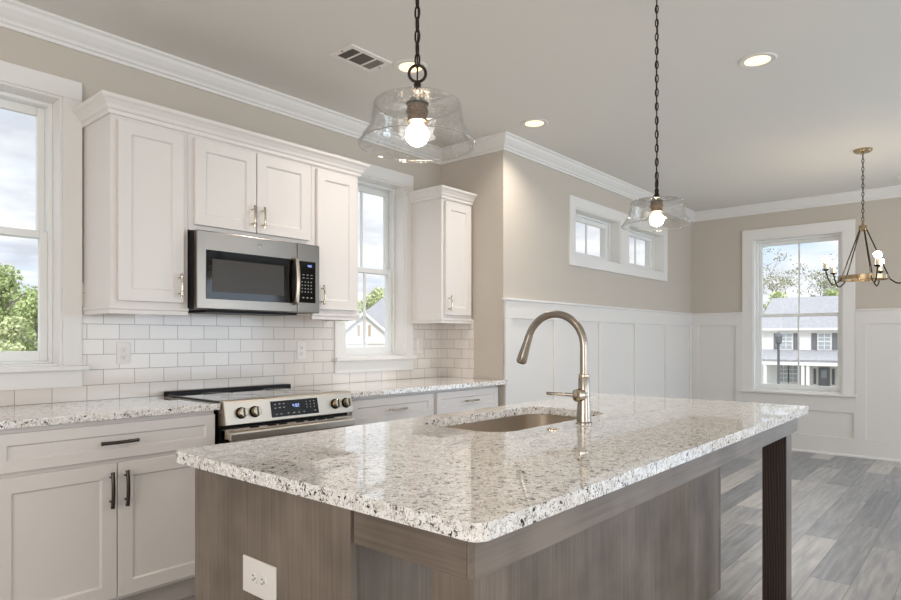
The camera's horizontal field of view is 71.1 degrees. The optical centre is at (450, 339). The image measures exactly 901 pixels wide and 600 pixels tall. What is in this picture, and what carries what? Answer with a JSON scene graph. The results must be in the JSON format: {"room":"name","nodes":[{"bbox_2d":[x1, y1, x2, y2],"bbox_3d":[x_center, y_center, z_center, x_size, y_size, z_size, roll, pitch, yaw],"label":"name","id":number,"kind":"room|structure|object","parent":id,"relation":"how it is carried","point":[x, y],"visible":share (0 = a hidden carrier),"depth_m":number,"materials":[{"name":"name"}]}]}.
{"room":"kitchen","nodes":[
{"label":"kitchen","id":0,"kind":"room"},
{"bbox_2d":[0,27,440,406],"bbox_3d":[-2.521,-0.151,2.467,0.200,2.743,7.241,0,0,41],"label":"wall","id":1,"kind":"structure","parent":0,"point":[95,74],"depth_m":3.52,"materials":[{"name":"beige paint"}]},
{"bbox_2d":[0,60,89,390],"bbox_3d":[-2.236,-0.514,2.755,0.255,1.496,1.124,0,0,41],"label":"window","id":2,"kind":"structure","parent":1,"relation":"in","point":[57,362],"depth_m":3.06,"materials":[{"name":"white paint"}]},
{"bbox_2d":[82,114,188,315],"bbox_3d":[-1.554,-0.590,3.133,0.391,0.940,0.378,0,0,41],"label":"upper cabinet","id":3,"kind":"object","parent":1,"relation":"attached to","point":[136,172],"visible":1,"depth_m":3.02,"materials":[{"name":"white paint"}]},
{"bbox_2d":[73,90,369,176],"bbox_3d":[-1.185,-1.082,3.565,0.383,0.080,1.606,0,0,41],"label":"crown molding","id":4,"kind":"structure","parent":3,"relation":"on","point":[103,103],"depth_m":3.22,"materials":[{"name":"white paint"}]},
{"bbox_2d":[0,283,440,406],"bbox_3d":[-1.430,0.013,3.572,0.008,0.586,4.140,0,0,41],"label":"wall tile","id":5,"kind":"structure","parent":1,"relation":"attached to","point":[192,351],"depth_m":3.61,"materials":[{"name":"white tile"}]},
{"bbox_2d":[116,342,130,363],"bbox_3d":[-1.690,0.072,3.257,0.009,0.115,0.070,0,0,41],"label":"wall outlet","id":6,"kind":"object","parent":5,"relation":"attached to","point":[123,349],"visible":1,"depth_m":3.25,"materials":[{"name":"white plastic"}]},
{"bbox_2d":[120,346,126,352],"bbox_3d":[-1.689,0.052,3.256,0.004,0.033,0.033,0,0,41],"label":"receptacle","id":7,"kind":"object","parent":6,"relation":"attached to","point":[123,349],"depth_m":3.25,"materials":[{"name":"grey plastic"}]},
{"bbox_2d":[120,354,126,359],"bbox_3d":[-1.689,0.091,3.256,0.004,0.033,0.033,0,0,41],"label":"receptacle","id":8,"kind":"object","parent":6,"relation":"attached to","point":[122,356],"depth_m":3.25,"materials":[{"name":"grey plastic"}]},
{"bbox_2d":[297,341,305,358],"bbox_3d":[-0.967,0.072,4.095,0.009,0.115,0.070,0,0,41],"label":"wall outlet","id":9,"kind":"object","parent":5,"relation":"attached to","point":[301,345],"visible":1,"depth_m":4.09,"materials":[{"name":"white plastic"}]},
{"bbox_2d":[417,338,422,352],"bbox_3d":[-0.237,0.050,4.940,0.009,0.115,0.070,0,0,41],"label":"wall outlet","id":10,"kind":"object","parent":5,"relation":"attached to","point":[419,340],"visible":1,"depth_m":4.93,"materials":[{"name":"white plastic"}]},
{"bbox_2d":[188,133,310,244],"bbox_3d":[-1.181,-0.807,3.565,0.391,0.505,0.762,0,0,41],"label":"upper cabinet","id":11,"kind":"object","parent":1,"relation":"attached to","point":[233,189],"visible":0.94,"depth_m":3.42,"materials":[{"name":"white paint"}]},
{"bbox_2d":[188,229,318,315],"bbox_3d":[-1.150,-0.344,3.537,0.462,0.408,0.754,0,0,41],"label":"microwave","id":12,"kind":"object","parent":11,"relation":"attached to","point":[229,274],"visible":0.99,"depth_m":3.37,"materials":[{"name":"silver metal"}]},
{"bbox_2d":[292,165,359,320],"bbox_3d":[-0.810,-0.590,3.995,0.391,0.940,0.372,0,0,41],"label":"upper cabinet","id":13,"kind":"object","parent":1,"relation":"attached to","point":[334,194],"visible":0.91,"depth_m":3.90,"materials":[{"name":"white paint"}]},
{"bbox_2d":[333,154,416,372],"bbox_3d":[-0.605,-0.514,4.644,0.255,1.496,0.782,0,0,41],"label":"window","id":14,"kind":"structure","parent":1,"relation":"in","point":[397,353],"depth_m":4.81,"materials":[{"name":"white paint"}]},
{"bbox_2d":[406,185,476,323],"bbox_3d":[-0.070,-0.621,4.852,0.391,1.002,0.409,0,0,41],"label":"upper cabinet","id":15,"kind":"object","parent":1,"relation":"attached to","point":[440,214],"visible":1,"depth_m":4.75,"materials":[{"name":"white paint"}]},
{"bbox_2d":[15,0,900,211],"bbox_3d":[1.765,-1.598,1.448,8.020,0.150,11.300,0,0,41],"label":"ceiling","id":16,"kind":"structure","parent":0,"point":[789,127],"depth_m":3.60,"materials":[{"name":"white paint"}]},
{"bbox_2d":[329,44,391,72],"bbox_3d":[-0.483,-1.518,3.416,0.185,0.010,0.290,0,0,41],"label":"ceiling vent","id":17,"kind":"object","parent":16,"relation":"in","point":[352,54],"visible":1,"depth_m":3.40,"materials":[{"name":"white plastic"}]},
{"bbox_2d":[338,49,359,58],"bbox_3d":[-0.537,-1.519,3.353,0.125,0.006,0.064,0,0,41],"label":"grille","id":18,"kind":"object","parent":17,"relation":"attached to","point":[347,53],"depth_m":3.35,"materials":[{"name":"grey metal"}]},
{"bbox_2d":[349,53,373,64],"bbox_3d":[-0.483,-1.519,3.416,0.125,0.006,0.101,0,0,41],"label":"grille","id":19,"kind":"object","parent":17,"relation":"attached to","point":[356,58],"depth_m":3.42,"materials":[{"name":"grey metal"}]},
{"bbox_2d":[362,59,383,68],"bbox_3d":[-0.429,-1.519,3.478,0.125,0.006,0.064,0,0,41],"label":"grille","id":20,"kind":"object","parent":17,"relation":"attached to","point":[371,63],"depth_m":3.48,"materials":[{"name":"grey metal"}]},
{"bbox_2d":[393,59,427,74],"bbox_3d":[-0.223,-1.519,3.522,0.192,0.006,0.192,0,0,41],"label":"recessed light","id":21,"kind":"object","parent":16,"relation":"in","point":[402,66],"visible":0.7,"depth_m":3.51,"materials":[{"name":"white paint"}]},
{"bbox_2d":[358,0,475,162],"bbox_3d":[-0.086,-1.011,1.630,0.306,1.024,0.306,0,0,41],"label":"pendant light","id":22,"kind":"object","parent":16,"relation":"hanging from","point":[417,134],"visible":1,"depth_m":1.61,"materials":[{"name":"clear glass"}]},
{"bbox_2d":[406,102,428,123],"bbox_3d":[-0.086,-0.583,1.630,0.058,0.043,0.058,0,0,41],"label":"socket","id":23,"kind":"object","parent":22,"relation":"attached to","point":[420,110],"depth_m":1.61,"materials":[{"name":"brown metal"}]},
{"bbox_2d":[521,118,547,127],"bbox_3d":[0.592,-1.519,4.440,0.192,0.006,0.192,0,0,41],"label":"recessed light","id":24,"kind":"object","parent":16,"relation":"in","point":[535,122],"visible":1,"depth_m":4.43,"materials":[{"name":"white paint"}]},
{"bbox_2d":[621,0,693,231],"bbox_3d":[0.912,-1.011,2.786,0.306,1.024,0.306,0,0,41],"label":"pendant light","id":25,"kind":"object","parent":16,"relation":"hanging from","point":[656,219],"visible":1,"depth_m":2.78,"materials":[{"name":"clear glass"}]},
{"bbox_2d":[650,201,663,212],"bbox_3d":[0.912,-0.583,2.786,0.058,0.043,0.058,0,0,41],"label":"socket","id":26,"kind":"object","parent":25,"relation":"attached to","point":[655,206],"depth_m":2.77,"materials":[{"name":"brown metal"}]},
{"bbox_2d":[738,52,776,67],"bbox_3d":[1.675,-1.519,3.438,0.192,0.006,0.192,0,0,41],"label":"recessed light","id":27,"kind":"object","parent":16,"relation":"in","point":[761,59],"visible":1,"depth_m":3.43,"materials":[{"name":"white paint"}]},
{"bbox_2d":[822,147,900,287],"bbox_3d":[3.345,-0.978,5.048,0.598,1.090,0.626,0,0,41],"label":"chandelier","id":28,"kind":"object","parent":16,"relation":"hanging from","point":[879,263],"visible":1,"depth_m":5.06,"materials":[{"name":"gold metal"}]},
{"bbox_2d":[441,155,481,378],"bbox_3d":[0.072,-0.151,5.142,0.630,2.743,0.200,0,0,41],"label":"wall","id":29,"kind":"structure","parent":0,"point":[465,175],"depth_m":4.90,"materials":[{"name":"beige paint"}]},
{"bbox_2d":[441,320,473,377],"bbox_3d":[0.051,0.077,5.023,0.337,0.458,0.008,0,0,41],"label":"wall tile","id":30,"kind":"structure","parent":29,"relation":"attached to","point":[457,340],"depth_m":5.01,"materials":[{"name":"white tile"}]},
{"bbox_2d":[178,448,900,599],"bbox_3d":[1.765,1.345,1.448,8.020,0.250,11.300,0,0,41],"label":"floor","id":31,"kind":"structure","parent":0,"point":[846,511],"depth_m":4.04,"materials":[{"name":"grey wood"}]},
{"bbox_2d":[0,411,214,599],"bbox_3d":[-1.624,0.780,2.857,0.645,0.880,0.893,0,0,41],"label":"base cabinet","id":32,"kind":"object","parent":31,"relation":"on","point":[96,510],"visible":0.95,"depth_m":2.63,"materials":[{"name":"white paint"}]},
{"bbox_2d":[164,384,354,443],"bbox_3d":[-1.042,0.721,3.485,0.679,0.878,0.790,0,0,41],"label":"range","id":33,"kind":"object","parent":31,"relation":"on","point":[259,411],"visible":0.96,"depth_m":3.27,"materials":[{"name":"silver metal"}]},
{"bbox_2d":[167,386,343,402],"bbox_3d":[-1.054,0.300,3.495,0.538,0.009,0.790,0,0,41],"label":"cooktop","id":34,"kind":"object","parent":33,"relation":"in","point":[217,395],"depth_m":3.43,"materials":[{"name":"grey glass"}]},
{"bbox_2d":[347,391,432,425],"bbox_3d":[-0.554,0.780,4.098,0.643,0.880,0.736,0,0,41],"label":"base cabinet","id":35,"kind":"object","parent":31,"relation":"on","point":[371,409],"visible":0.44,"depth_m":3.89,"materials":[{"name":"white paint"}]},
{"bbox_2d":[433,385,497,414],"bbox_3d":[-0.077,0.780,4.651,0.643,0.880,0.722,0,0,41],"label":"base cabinet","id":36,"kind":"object","parent":31,"relation":"on","point":[462,399],"visible":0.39,"depth_m":4.42,"materials":[{"name":"white paint"}]},
{"bbox_2d":[298,377,507,397],"bbox_3d":[-0.307,0.322,4.365,0.655,0.032,1.505,0,0,41],"label":"countertop","id":37,"kind":"structure","parent":36,"relation":"on","point":[388,387],"depth_m":4.21,"materials":[{"name":"stone"}]},
{"bbox_2d":[195,418,797,599],"bbox_3d":[0.437,0.779,2.294,0.984,0.881,2.345,0,0,41],"label":"kitchen island","id":38,"kind":"object","parent":31,"relation":"on","point":[657,536],"visible":0.52,"depth_m":1.66,"materials":[{"name":"brown wood"}]},
{"bbox_2d":[243,554,276,599],"bbox_3d":[-0.461,0.577,1.515,0.140,0.088,0.009,0,0,41],"label":"wall outlet","id":39,"kind":"object","parent":38,"relation":"attached to","point":[259,577],"visible":1,"depth_m":1.51,"materials":[{"name":"white plastic"}]},
{"bbox_2d":[249,570,257,583],"bbox_3d":[-0.477,0.577,1.526,0.033,0.033,0.004,0,0,41],"label":"receptacle","id":40,"kind":"object","parent":39,"relation":"attached to","point":[253,574],"depth_m":1.52,"materials":[{"name":"grey plastic"}]},
{"bbox_2d":[258,574,266,588],"bbox_3d":[-0.448,0.577,1.501,0.033,0.033,0.004,0,0,41],"label":"receptacle","id":41,"kind":"object","parent":39,"relation":"attached to","point":[262,578],"depth_m":1.50,"materials":[{"name":"grey plastic"}]},
{"bbox_2d":[176,393,808,542],"bbox_3d":[0.440,0.322,2.312,1.075,0.032,2.448,0,0,41],"label":"island countertop","id":42,"kind":"structure","parent":38,"relation":"on","point":[423,473],"depth_m":1.63,"materials":[{"name":"stone"}]},
{"bbox_2d":[446,414,576,431],"bbox_3d":[0.266,0.448,2.462,0.468,0.218,0.855,0,0,41],"label":"sink","id":43,"kind":"object","parent":42,"relation":"in","point":[524,421],"visible":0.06,"depth_m":2.77,"materials":[{"name":"silver metal"}]},
{"bbox_2d":[546,427,558,430],"bbox_3d":[0.345,0.302,2.126,0.042,0.008,0.042,0,0,41],"label":"switch","id":44,"kind":"object","parent":42,"relation":"on","point":[550,428],"visible":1,"depth_m":2.11,"materials":[{"name":"silver metal"}]},
{"bbox_2d":[516,310,591,424],"bbox_3d":[0.368,0.099,2.354,0.323,0.414,0.112,0,0,41],"label":"faucet","id":45,"kind":"object","parent":42,"relation":"on","point":[581,395],"visible":1,"depth_m":2.28,"materials":[{"name":"silver metal"}]},
{"bbox_3d":[-2.216,0.780,2.171,0.645,0.880,0.915,0,0,41],"label":"base cabinet","id":46,"kind":"object","parent":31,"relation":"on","visible":0},
{"bbox_2d":[0,396,219,429],"bbox_3d":[-1.930,0.322,2.514,0.617,0.032,1.835,0,0,41],"label":"countertop","id":47,"kind":"structure","parent":46,"relation":"on","point":[35,415],"depth_m":2.78,"materials":[{"name":"stone"}]},
{"bbox_2d":[482,150,690,405],"bbox_3d":[1.650,-0.151,6.330,0.206,2.743,4.060,0,0,41],"label":"wall","id":48,"kind":"structure","parent":0,"point":[525,201],"depth_m":5.29,"materials":[{"name":"beige paint"}]},
{"bbox_2d":[0,0,900,221],"bbox_3d":[1.765,-1.471,1.448,7.620,0.104,10.900,0,0,41],"label":"trim","id":49,"kind":"structure","parent":48,"relation":"attached to","point":[16,16],"depth_m":4.14,"materials":[{"name":"white paint"}]},
{"bbox_2d":[568,195,622,264],"bbox_3d":[1.299,-0.991,5.913,0.220,0.513,1.070,0,0,41],"label":"window","id":50,"kind":"structure","parent":48,"relation":"in","point":[580,210],"depth_m":5.94,"materials":[{"name":"white paint"}]},
{"bbox_2d":[503,300,691,404],"bbox_3d":[1.666,0.464,6.184,0.022,1.512,3.860,0,0,41],"label":"trim","id":51,"kind":"structure","parent":48,"relation":"attached to","point":[511,309],"depth_m":5.84,"materials":[{"name":"white paint"}]},
{"bbox_2d":[568,212,666,281],"bbox_3d":[1.724,-0.945,6.253,0.020,0.604,2.140,0,0,41],"label":"trim","id":52,"kind":"structure","parent":48,"relation":"attached to","point":[574,260],"depth_m":6.20,"materials":[{"name":"white paint"}]},
{"bbox_2d":[627,215,667,273],"bbox_3d":[1.998,-0.991,6.723,0.220,0.513,1.070,0,0,41],"label":"window","id":53,"kind":"structure","parent":48,"relation":"in","point":[656,238],"depth_m":6.99,"materials":[{"name":"white paint"}]},
{"bbox_2d":[502,298,900,314],"bbox_3d":[3.006,-0.301,5.014,3.580,0.018,3.880,0,0,41],"label":"trim","id":54,"kind":"structure","parent":48,"relation":"attached to","point":[510,299],"depth_m":6.26,"materials":[{"name":"white paint"}]},
{"bbox_2d":[691,197,900,441],"bbox_3d":[5.704,-0.151,5.377,7.190,2.743,0.206,0,0,41],"label":"wall","id":55,"kind":"structure","parent":0,"point":[716,244],"depth_m":6.70,"materials":[{"name":"beige paint"}]},
{"bbox_2d":[692,310,900,458],"bbox_3d":[4.275,0.464,6.467,3.558,1.512,0.022,0,0,41],"label":"trim","id":56,"kind":"structure","parent":55,"relation":"attached to","point":[858,445],"depth_m":6.66,"materials":[{"name":"white paint"}]},
{"bbox_2d":[739,219,856,397],"bbox_3d":[3.833,-0.323,6.959,1.148,1.849,0.255,0,0,41],"label":"window","id":57,"kind":"structure","parent":55,"relation":"in","point":[753,241],"depth_m":6.98,"materials":[{"name":"white paint"}]},
{"bbox_2d":[792,448,900,461],"bbox_3d":[3.014,1.208,5.006,3.558,0.024,3.838,0,0,41],"label":"baseboard","id":58,"kind":"structure","parent":55,"relation":"attached to","point":[793,449],"depth_m":6.56,"materials":[{"name":"white paint"}]},
{"label":"outside","id":59,"kind":"structure","parent":0,"visible":0},
{"bbox_3d":[-4.146,4.520,56.416,240.000,0.200,240.000,0,0,41],"label":"ground","id":60,"kind":"structure","parent":59,"visible":0},
{"bbox_2d":[0,316,30,350],"bbox_3d":[-23.134,1.588,32.978,3.058,5.681,3.317,0,0,19],"label":"leafy tree","id":61,"kind":"object","parent":60,"relation":"on","point":[10,328],"visible":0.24,"depth_m":32.62,"materials":[{"name":"green plant"}]},
{"bbox_2d":[0,263,35,346],"bbox_3d":[-26.201,0.043,35.962,4.017,8.769,3.045,0,0,2],"label":"leafy tree","id":62,"kind":"object","parent":60,"relation":"on","point":[8,284],"visible":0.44,"depth_m":35.82,"materials":[{"name":"green plant"}]},
{"bbox_2d":[10,284,37,349],"bbox_3d":[-30.279,0.209,46.059,4.659,8.438,4.101,0,0,41],"label":"leafy tree","id":63,"kind":"object","parent":60,"relation":"on","point":[20,292],"visible":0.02,"depth_m":44.97,"materials":[{"name":"green plant"}]},
{"bbox_2d":[14,289,37,350],"bbox_3d":[-26.805,0.603,41.111,4.169,7.650,4.324,0,0,41],"label":"leafy tree","id":64,"kind":"object","parent":60,"relation":"on","point":[29,307],"visible":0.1,"depth_m":40.19,"materials":[{"name":"green plant"}]},
{"bbox_2d":[346,297,384,346],"bbox_3d":[-2.825,-1.180,68.368,20.100,11.200,17.020,0,0,-8],"label":"house","id":65,"kind":"structure","parent":60,"relation":"on","point":[375,315],"depth_m":59.48,"materials":[{"name":"white"}]},
{"bbox_2d":[358,287,384,313],"bbox_3d":[-11.782,-1.833,96.250,5.905,12.522,6.933,0,0,-24],"label":"leafy tree","id":66,"kind":"object","parent":60,"relation":"on","point":[377,295],"visible":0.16,"depth_m":95.89,"materials":[{"name":"green plant"}]},
{"bbox_2d":[763,290,786,313],"bbox_3d":[35.255,-0.410,67.389,4.196,9.676,3.865,0,0,-16],"label":"leafy tree","id":67,"kind":"object","parent":60,"relation":"on","point":[774,294],"visible":0.09,"depth_m":67.40,"materials":[{"name":"green plant"}]},
{"bbox_2d":[775,331,782,383],"bbox_3d":[14.234,2.040,27.343,0.296,4.760,0.296,0,0,-27],"label":"street lamp","id":68,"kind":"object","parent":60,"relation":"on","point":[778,336],"visible":0.67,"depth_m":27.30,"materials":[{"name":"grey metal"}]},
{"bbox_2d":[762,296,837,385],"bbox_3d":[36.082,0.345,50.262,19.650,8.150,11.750,0,0,41],"label":"townhouse","id":69,"kind":"structure","parent":60,"relation":"on","point":[818,335],"depth_m":51.83,"materials":[{"name":"white"}]},
{"bbox_2d":[793,333,797,349],"bbox_3d":[28.507,0.180,51.978,0.400,1.340,0.050,0,0,41],"label":"shutter","id":70,"kind":"object","parent":69,"relation":"hanging from","point":[795,335],"depth_m":51.98,"materials":[{"name":"grey"}]},
{"bbox_2d":[811,333,816,349],"bbox_3d":[29.499,0.180,51.122,0.400,1.340,0.050,0,0,41],"label":"shutter","id":71,"kind":"object","parent":69,"relation":"hanging from","point":[813,335],"depth_m":51.11,"materials":[{"name":"grey"}]},
{"bbox_2d":[832,333,837,349],"bbox_3d":[30.612,0.180,50.161,0.400,1.340,0.050,0,0,41],"label":"shutter","id":72,"kind":"object","parent":69,"relation":"hanging from","point":[834,335],"depth_m":50.14,"materials":[{"name":"grey"}]},
{"bbox_2d":[763,247,837,296],"bbox_3d":[43.975,-3.427,75.815,15.967,15.782,16.221,0,0,41],"label":"bare tree","id":73,"kind":"object","parent":60,"relation":"on","point":[824,282],"visible":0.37,"depth_m":74.38,"materials":[{"name":"grey plant"}]},
{"bbox_2d":[824,287,837,295],"bbox_3d":[38.935,-0.439,64.420,3.664,9.734,4.554,0,0,1],"label":"leafy tree","id":74,"kind":"object","parent":60,"relation":"on","point":[831,292],"visible":0.09,"depth_m":63.95,"materials":[{"name":"green plant"}]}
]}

